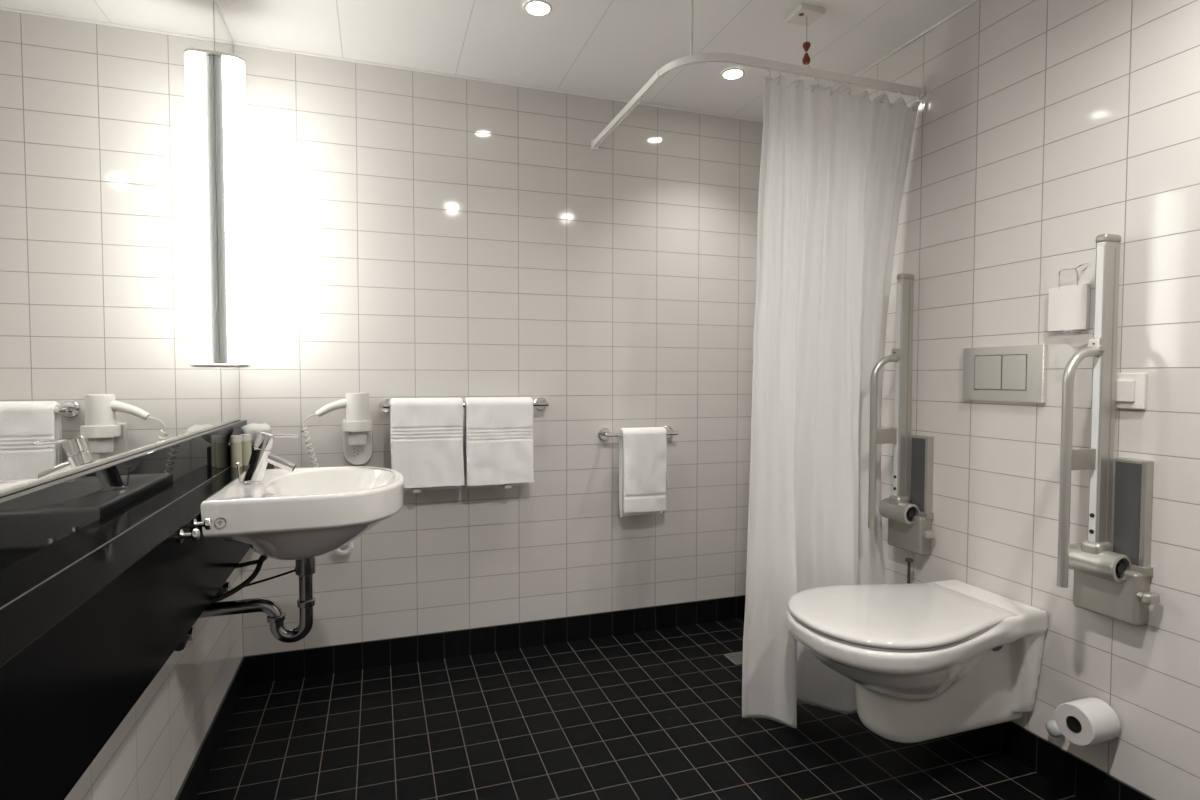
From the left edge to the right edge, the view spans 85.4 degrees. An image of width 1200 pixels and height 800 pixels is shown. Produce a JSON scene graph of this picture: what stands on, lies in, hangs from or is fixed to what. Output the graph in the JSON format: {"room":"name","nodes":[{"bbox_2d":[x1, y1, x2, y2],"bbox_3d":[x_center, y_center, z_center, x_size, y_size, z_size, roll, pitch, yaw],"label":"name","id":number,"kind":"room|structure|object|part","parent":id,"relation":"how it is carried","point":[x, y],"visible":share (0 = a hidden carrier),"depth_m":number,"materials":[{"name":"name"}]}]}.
{"room":"accessible bathroom","nodes":[
{"label":"accessible bathroom","id":0,"kind":"room"},
{"bbox_2d":[64,561,242,799],"bbox_3d":[-0.795,-0.049,0.702,0.120,2.253,3.300,-1,2,-19],"label":"wall","id":1,"kind":"structure","parent":0,"point":[152,751],"depth_m":1.52,"materials":[{"name":"tile"}]},
{"bbox_2d":[0,0,220,489],"bbox_3d":[-0.829,-0.532,0.982,0.005,1.284,2.125,-1,2,-19],"label":"wall mirror","id":2,"kind":"object","parent":1,"relation":"attached to","point":[109,297],"visible":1,"depth_m":1.16,"materials":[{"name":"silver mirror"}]},
{"bbox_2d":[212,51,250,367],"bbox_3d":[-1.137,-0.577,2.015,0.082,0.950,0.072,-1,2,-19],"label":"wall lamp","id":3,"kind":"object","parent":2,"relation":"attached to","point":[229,68],"visible":1,"depth_m":1.99,"materials":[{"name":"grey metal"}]},
{"bbox_2d":[222,55,249,363],"bbox_3d":[-1.126,-0.577,2.018,0.054,0.930,0.066,-1,2,-19],"label":"diffuser","id":4,"kind":"object","parent":3,"relation":"attached to","point":[235,288],"depth_m":1.99,"materials":[{"name":"white plastic"}]},
{"bbox_2d":[0,418,239,496],"bbox_3d":[-0.876,0.109,1.143,0.007,0.008,2.414,-1,2,-19],"label":"strip","id":5,"kind":"object","parent":1,"relation":"attached to","point":[4,492],"visible":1,"depth_m":1.10,"materials":[{"name":"silver metal"}]},
{"bbox_2d":[0,420,246,607],"bbox_3d":[-0.868,0.177,1.151,0.026,0.128,2.419,-1,2,-19],"label":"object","id":6,"kind":"object","parent":1,"relation":"attached to","point":[45,528],"visible":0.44,"depth_m":1.04,"materials":[{"name":"black glass"}]},
{"bbox_2d":[0,463,273,799],"bbox_3d":[-0.828,0.347,1.171,0.111,0.216,2.419,-1,2,-19],"label":"panel","id":7,"kind":"object","parent":1,"relation":"attached to","point":[79,648],"visible":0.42,"depth_m":0.87,"materials":[{"name":"black"}]},
{"bbox_2d":[177,529,199,542],"bbox_3d":[-0.772,0.255,1.221,0.032,0.025,0.025,-1,2,-19],"label":"peg","id":8,"kind":"object","parent":7,"relation":"attached to","point":[195,535],"visible":1,"depth_m":1.22,"materials":[{"name":"silver metal"}]},
{"bbox_2d":[191,518,211,530],"bbox_3d":[-0.803,0.251,1.312,0.032,0.025,0.025,-1,2,-19],"label":"peg","id":9,"kind":"object","parent":7,"relation":"attached to","point":[207,524],"visible":0.93,"depth_m":1.31,"materials":[{"name":"silver metal"}]},
{"bbox_2d":[230,435,241,467],"bbox_3d":[-1.132,0.160,2.023,0.032,0.098,0.032,-1,2,-19],"label":"toiletry bottle","id":10,"kind":"object","parent":7,"relation":"on","point":[236,440],"visible":0.94,"depth_m":2.01,"materials":[{"name":"beige"}]},
{"bbox_2d":[240,434,251,465],"bbox_3d":[-1.125,0.158,2.065,0.032,0.098,0.032,-1,2,-19],"label":"toiletry bottle","id":11,"kind":"object","parent":7,"relation":"on","point":[246,438],"visible":0.73,"depth_m":2.05,"materials":[{"name":"beige"}]},
{"bbox_2d":[241,423,271,449],"bbox_3d":[-1.142,0.140,2.165,0.092,0.127,0.110,-1,2,-19],"label":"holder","id":12,"kind":"object","parent":7,"relation":"on","point":[253,429],"visible":0.38,"depth_m":2.13,"materials":[{"name":"white plastic"}]},
{"bbox_2d":[201,466,404,559],"bbox_3d":[-0.713,0.290,1.652,0.416,0.178,0.493,-1,2,-19],"label":"washbasin","id":13,"kind":"object","parent":7,"relation":"attached to","point":[301,513],"visible":0.98,"depth_m":1.47,"materials":[{"name":"white ceramic"}]},
{"bbox_2d":[199,557,315,642],"bbox_3d":[-0.865,0.498,1.608,0.320,0.230,0.072,-1,2,-19],"label":"pipe","id":14,"kind":"object","parent":13,"relation":"attached to","point":[305,569],"visible":0.7,"depth_m":1.62,"materials":[{"name":"silver metal"}]},
{"bbox_3d":[-0.834,0.449,1.643,0.166,0.051,0.019,0,2,-11],"label":"linkage rod","id":15,"kind":"part","parent":14,"relation":"part of","materials":[{"name":"silver metal"}]},
{"bbox_2d":[236,432,297,483],"bbox_3d":[-0.823,0.146,1.609,0.140,0.136,0.047,-1,2,-19],"label":"mixer tap","id":16,"kind":"object","parent":13,"relation":"on","point":[261,455],"visible":0.98,"depth_m":1.59,"materials":[{"name":"silver metal"}]},
{"bbox_3d":[-0.885,0.178,1.590,0.009,0.050,0.010,2,3,36],"label":"waste rod","id":17,"kind":"part","parent":16,"relation":"part of","materials":[{"name":"silver metal"}]},
{"bbox_3d":[-0.797,0.155,1.619,0.072,0.051,0.023,-1,2,-19],"label":"spout","id":18,"kind":"part","parent":16,"relation":"part of","materials":[{"name":"silver metal"}]},
{"bbox_3d":[-0.784,0.089,1.621,0.056,0.010,0.008,-1,2,-19],"label":"lever","id":19,"kind":"part","parent":16,"relation":"part of","materials":[{"name":"silver metal"}]},
{"bbox_2d":[175,656,244,799],"bbox_3d":[-0.737,1.025,0.762,0.006,0.102,3.300,-1,2,-19],"label":"baseboard","id":20,"kind":"structure","parent":1,"relation":"attached to","point":[190,788],"depth_m":1.86,"materials":[{"name":"black tile"}]},
{"bbox_2d":[213,0,221,422],"bbox_3d":[-1.175,-0.570,1.993,0.004,1.284,0.013,-1,2,-19],"label":"strip","id":21,"kind":"object","parent":1,"relation":"attached to","point":[213,0],"visible":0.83,"depth_m":2.01,"materials":[{"name":"grey metal"}]},
{"bbox_2d":[175,555,264,650],"bbox_3d":[-0.879,0.460,1.476,0.228,0.170,0.079,-2,3,-38],"label":"hose","id":22,"kind":"object","parent":1,"relation":"attached to","point":[190,635],"visible":0.44,"depth_m":1.50,"materials":[{"name":"black rubber"}]},
{"bbox_3d":[-0.917,0.530,1.418,0.026,0.030,0.029,-1,2,-19],"label":"valve handle","id":23,"kind":"part","parent":22,"relation":"part of","materials":[{"name":"black rubber"}]},
{"bbox_2d":[214,580,229,596],"bbox_3d":[-0.999,0.501,1.766,0.048,0.046,0.072,1,2,13],"label":"angle valve","id":24,"kind":"object","parent":1,"relation":"attached to","point":[225,588],"depth_m":1.78,"materials":[{"name":"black metal"}]},
{"bbox_3d":[-1.037,0.527,1.768,0.026,0.030,0.029,-1,2,-19],"label":"valve handle","id":25,"kind":"part","parent":24,"relation":"part of","materials":[{"name":"black rubber"}]},
{"bbox_2d":[214,0,233,42],"bbox_3d":[-0.731,-1.171,0.678,0.008,0.008,3.292,-1,2,-19],"label":"trim","id":26,"kind":"structure","parent":1,"relation":"attached to","point":[215,2],"depth_m":2.10,"materials":[{"name":"white paint"}]},
{"bbox_2d":[214,3,239,422],"bbox_3d":[-1.222,-0.575,2.130,0.005,1.284,0.275,-1,2,-19],"label":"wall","id":27,"kind":"structure","parent":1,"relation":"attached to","point":[230,394],"depth_m":2.11,"materials":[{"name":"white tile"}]},
{"bbox_2d":[235,559,258,568],"bbox_3d":[-0.921,0.430,1.746,0.072,0.029,0.072,1,2,13],"label":"hose","id":28,"kind":"object","parent":1,"relation":"attached to","point":[253,562],"depth_m":1.75,"materials":[{"name":"black rubber"}]},
{"bbox_2d":[233,44,762,656],"bbox_3d":[-0.249,-0.121,2.695,2.443,2.253,0.120,-1,2,-19],"label":"wall","id":29,"kind":"structure","parent":0,"point":[412,234],"depth_m":2.58,"materials":[{"name":"tile"}]},
{"bbox_2d":[301,393,372,555],"bbox_3d":[-0.944,0.274,2.345,0.239,0.600,0.120,-1,2,-19],"label":"hair dryer","id":30,"kind":"object","parent":29,"relation":"attached to","point":[357,428],"visible":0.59,"depth_m":2.32,"materials":[{"name":"white plastic"}]},
{"bbox_3d":[-0.970,0.310,2.350,0.199,0.527,0.036,-1,3,-37],"label":"coiled cord","id":31,"kind":"part","parent":30,"relation":"part of","materials":[{"name":"white plastic"}]},
{"bbox_3d":[-0.950,0.026,2.322,0.122,0.068,0.039,-1,2,-19],"label":"handle","id":32,"kind":"part","parent":30,"relation":"part of","materials":[{"name":"white plastic"}]},
{"bbox_2d":[380,397,548,412],"bbox_3d":[-0.509,0.019,2.506,0.645,0.054,0.078,-1,2,-19],"label":"towel bar","id":33,"kind":"object","parent":29,"relation":"attached to","point":[540,403],"visible":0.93,"depth_m":2.55,"materials":[{"name":"silver metal"}]},
{"bbox_2d":[390,398,464,492],"bbox_3d":[-0.644,0.167,2.430,0.265,0.350,0.065,-1,2,-19],"label":"folded towel","id":34,"kind":"object","parent":33,"relation":"hanging from","point":[426,434],"visible":0.98,"depth_m":2.41,"materials":[{"name":"white fabric"}]},
{"bbox_2d":[464,397,533,488],"bbox_3d":[-0.389,0.166,2.516,0.261,0.352,0.068,-1,2,-19],"label":"folded towel","id":35,"kind":"object","parent":33,"relation":"hanging from","point":[498,430],"visible":1,"depth_m":2.49,"materials":[{"name":"white fabric"}]},
{"bbox_2d":[245,595,745,684],"bbox_3d":[-0.231,0.956,2.675,2.191,0.102,0.006,-1,2,-19],"label":"baseboard","id":36,"kind":"structure","parent":29,"relation":"attached to","point":[270,667],"depth_m":2.59,"materials":[{"name":"black tile"}]},
{"bbox_2d":[232,42,762,122],"bbox_3d":[-0.226,-1.241,2.593,2.203,0.008,0.008,-1,2,-19],"label":"trim","id":37,"kind":"structure","parent":29,"relation":"attached to","point":[234,43],"depth_m":2.50,"materials":[{"name":"white paint"}]},
{"bbox_2d":[598,426,677,439],"bbox_3d":[0.166,0.142,2.742,0.344,0.054,0.078,-1,2,-19],"label":"towel bar","id":38,"kind":"object","parent":29,"relation":"attached to","point":[604,433],"visible":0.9,"depth_m":2.72,"materials":[{"name":"silver metal"}]},
{"bbox_2d":[619,427,666,516],"bbox_3d":[0.181,0.301,2.716,0.195,0.372,0.065,-1,2,-19],"label":"folded towel","id":39,"kind":"object","parent":38,"relation":"hanging from","point":[642,450],"visible":1,"depth_m":2.69,"materials":[{"name":"white fabric"}]},
{"bbox_2d":[216,0,972,119],"bbox_3d":[0.307,-1.246,1.034,2.443,0.120,3.540,-1,2,-19],"label":"ceiling","id":40,"kind":"structure","parent":0,"point":[604,48],"depth_m":2.20,"materials":[{"name":"white paint"}]},
{"bbox_2d":[523,0,551,16],"bbox_3d":[-0.193,-1.220,2.023,0.090,0.006,0.090,-1,2,-19],"label":"recessed light","id":41,"kind":"object","parent":40,"relation":"in","point":[539,8],"visible":1,"depth_m":2.02,"materials":[{"name":"white"}]},
{"bbox_2d":[721,68,744,79],"bbox_3d":[0.503,-1.235,2.461,0.090,0.006,0.090,-1,2,-19],"label":"recessed light","id":42,"kind":"object","parent":40,"relation":"in","point":[731,73],"visible":1,"depth_m":2.46,"materials":[{"name":"white"}]},
{"bbox_2d":[591,0,924,149],"bbox_3d":[0.419,-1.119,2.179,1.228,0.219,0.556,1,2,24],"label":"track","id":43,"kind":"object","parent":40,"relation":"hanging from","point":[713,57],"visible":1,"depth_m":2.04,"materials":[{"name":"white metal"}]},
{"bbox_3d":[0.275,-1.127,1.954,0.028,0.187,0.028,-1,2,-19],"label":"ceiling rod","id":44,"kind":"part","parent":43,"relation":"part of","materials":[{"name":"white metal"}]},
{"bbox_2d":[742,68,919,727],"bbox_3d":[0.755,-0.010,2.107,0.665,2.013,0.196,-1,2,-25],"label":"shower curtain","id":45,"kind":"object","parent":43,"relation":"hanging from","point":[833,165],"visible":0.88,"depth_m":2.08,"materials":[{"name":"white fabric"}]},
{"bbox_2d":[786,3,824,66],"bbox_3d":[0.647,-1.137,2.054,0.088,0.173,0.084,-1,2,-19],"label":"emergency pull cord","id":46,"kind":"object","parent":40,"relation":"attached to","point":[806,15],"visible":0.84,"depth_m":2.04,"materials":[{"name":"white plastic"}]},
{"bbox_2d":[196,618,1081,799],"bbox_3d":[0.302,1.125,1.122,2.443,0.120,3.540,-1,2,-19],"label":"floor","id":47,"kind":"structure","parent":0,"point":[656,714],"depth_m":1.96,"materials":[{"name":"black tile"}]},
{"bbox_2d":[724,652,742,664],"bbox_3d":[0.551,1.012,2.550,0.096,0.002,0.095,-1,2,-19],"label":"floor drain","id":48,"kind":"object","parent":47,"relation":"on","point":[736,658],"visible":0.55,"depth_m":2.55,"materials":[{"name":"grey metal"}]},
{"bbox_2d":[905,558,912,582],"bbox_3d":[1.040,0.780,2.197,0.092,0.493,0.092,-1,2,-19],"label":"pipe","id":49,"kind":"object","parent":47,"relation":"on","point":[908,560],"visible":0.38,"depth_m":2.19,"materials":[{"name":"grey metal"}]},
{"bbox_2d":[835,0,1199,799],"bbox_3d":[1.403,-0.072,1.454,0.120,2.253,3.300,-1,2,-19],"label":"wall","id":50,"kind":"structure","parent":0,"point":[1043,129],"depth_m":1.75,"materials":[{"name":"tile"}]},
{"bbox_2d":[868,273,934,554],"bbox_3d":[1.000,0.044,2.168,0.184,0.937,0.184,-1,2,-19],"label":"grab rail","id":51,"kind":"object","parent":50,"relation":"attached to","point":[909,520],"visible":1,"depth_m":2.18,"materials":[{"name":"grey metal"}]},
{"bbox_3d":[0.961,0.122,2.189,0.100,0.050,0.010,-1,2,-19],"label":"bridge plate","id":52,"kind":"part","parent":51,"relation":"part of","materials":[{"name":"grey paint"}]},
{"bbox_3d":[1.029,-0.023,2.206,0.052,0.778,0.026,-1,2,-19],"label":"upright arm","id":53,"kind":"part","parent":51,"relation":"part of","materials":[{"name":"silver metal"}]},
{"bbox_3d":[1.080,0.251,2.183,0.026,0.263,0.074,-1,2,-19],"label":"plate","id":54,"kind":"part","parent":51,"relation":"part of","materials":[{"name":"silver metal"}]},
{"bbox_3d":[1.071,0.439,2.129,0.038,0.025,0.036,-1,2,-19],"label":"release knob","id":55,"kind":"part","parent":51,"relation":"part of","materials":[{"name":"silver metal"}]},
{"bbox_2d":[832,0,978,90],"bbox_3d":[1.346,-1.193,1.388,0.008,0.008,3.292,-1,2,-19],"label":"trim","id":56,"kind":"structure","parent":50,"relation":"attached to","point":[973,1],"depth_m":2.20,"materials":[{"name":"white paint"}]},
{"bbox_2d":[786,579,1047,742],"bbox_3d":[0.861,0.745,1.827,0.681,0.351,0.438,-1,2,-19],"label":"toilet","id":57,"kind":"object","parent":50,"relation":"attached to","point":[925,661],"visible":1,"depth_m":1.75,"materials":[{"name":"white ceramic"}]},
{"bbox_3d":[0.813,0.596,1.806,0.570,0.005,0.430,-1,2,-19],"label":"seat","id":58,"kind":"part","parent":57,"relation":"part of","materials":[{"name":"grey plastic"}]},
{"bbox_3d":[0.813,0.581,1.805,0.578,0.022,0.438,-1,2,-19],"label":"lid","id":59,"kind":"part","parent":57,"relation":"part of","materials":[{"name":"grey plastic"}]},
{"bbox_2d":[962,344,1047,402],"bbox_3d":[1.178,-0.077,1.904,0.014,0.160,0.261,-1,2,-19],"label":"flush plate","id":60,"kind":"object","parent":50,"relation":"attached to","point":[1005,372],"visible":1,"depth_m":1.88,"materials":[{"name":"grey metal"}]},
{"bbox_2d":[1045,720,1063,737],"bbox_3d":[1.228,0.886,1.752,0.038,0.044,0.044,-1,2,-19],"label":"toilet paper holder","id":61,"kind":"object","parent":50,"relation":"attached to","point":[1051,726],"visible":0.73,"depth_m":1.74,"materials":[{"name":"white plastic"}]},
{"bbox_2d":[969,721,1154,799],"bbox_3d":[1.341,1.003,1.473,0.006,0.102,3.300,-1,2,-19],"label":"baseboard","id":62,"kind":"structure","parent":50,"relation":"attached to","point":[1082,779],"depth_m":1.76,"materials":[{"name":"black tile"}]},
{"bbox_2d":[1048,263,1093,334],"bbox_3d":[1.224,-0.260,1.701,0.050,0.190,0.124,-1,2,-19],"label":"dispenser","id":63,"kind":"object","parent":50,"relation":"attached to","point":[1068,306],"visible":0.96,"depth_m":1.71,"materials":[{"name":"white plastic"}]},
{"bbox_2d":[1055,697,1119,745],"bbox_3d":[1.230,0.810,1.639,0.105,0.099,0.099,-1,2,-19],"label":"toilet paper roll","id":64,"kind":"object","parent":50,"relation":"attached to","point":[1086,721],"visible":1,"depth_m":1.61,"materials":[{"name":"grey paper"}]},
{"bbox_2d":[1057,233,1159,625],"bbox_3d":[1.208,0.067,1.559,0.184,0.937,0.184,-1,2,-19],"label":"grab rail","id":65,"kind":"object","parent":50,"relation":"attached to","point":[1110,580],"visible":1,"depth_m":1.57,"materials":[{"name":"grey metal"}]},
{"bbox_3d":[1.169,0.144,1.580,0.100,0.050,0.010,-1,2,-19],"label":"bridge plate","id":66,"kind":"part","parent":65,"relation":"part of","materials":[{"name":"grey paint"}]},
{"bbox_3d":[1.238,0.000,1.597,0.052,0.778,0.026,-1,2,-19],"label":"upright arm","id":67,"kind":"part","parent":65,"relation":"part of","materials":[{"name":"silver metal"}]},
{"bbox_3d":[1.288,0.273,1.574,0.026,0.263,0.074,-1,2,-19],"label":"plate","id":68,"kind":"part","parent":65,"relation":"part of","materials":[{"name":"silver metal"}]},
{"bbox_3d":[1.280,0.462,1.520,0.038,0.025,0.036,-1,2,-19],"label":"release knob","id":69,"kind":"part","parent":65,"relation":"part of","materials":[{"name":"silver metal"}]},
{"bbox_2d":[1115,373,1146,408],"bbox_3d":[1.285,-0.022,1.589,0.018,0.087,0.085,-1,2,-19],"label":"wall switch","id":70,"kind":"object","parent":50,"relation":"attached to","point":[1131,388],"visible":0.8,"depth_m":1.57,"materials":[{"name":"white plastic"}]}
]}

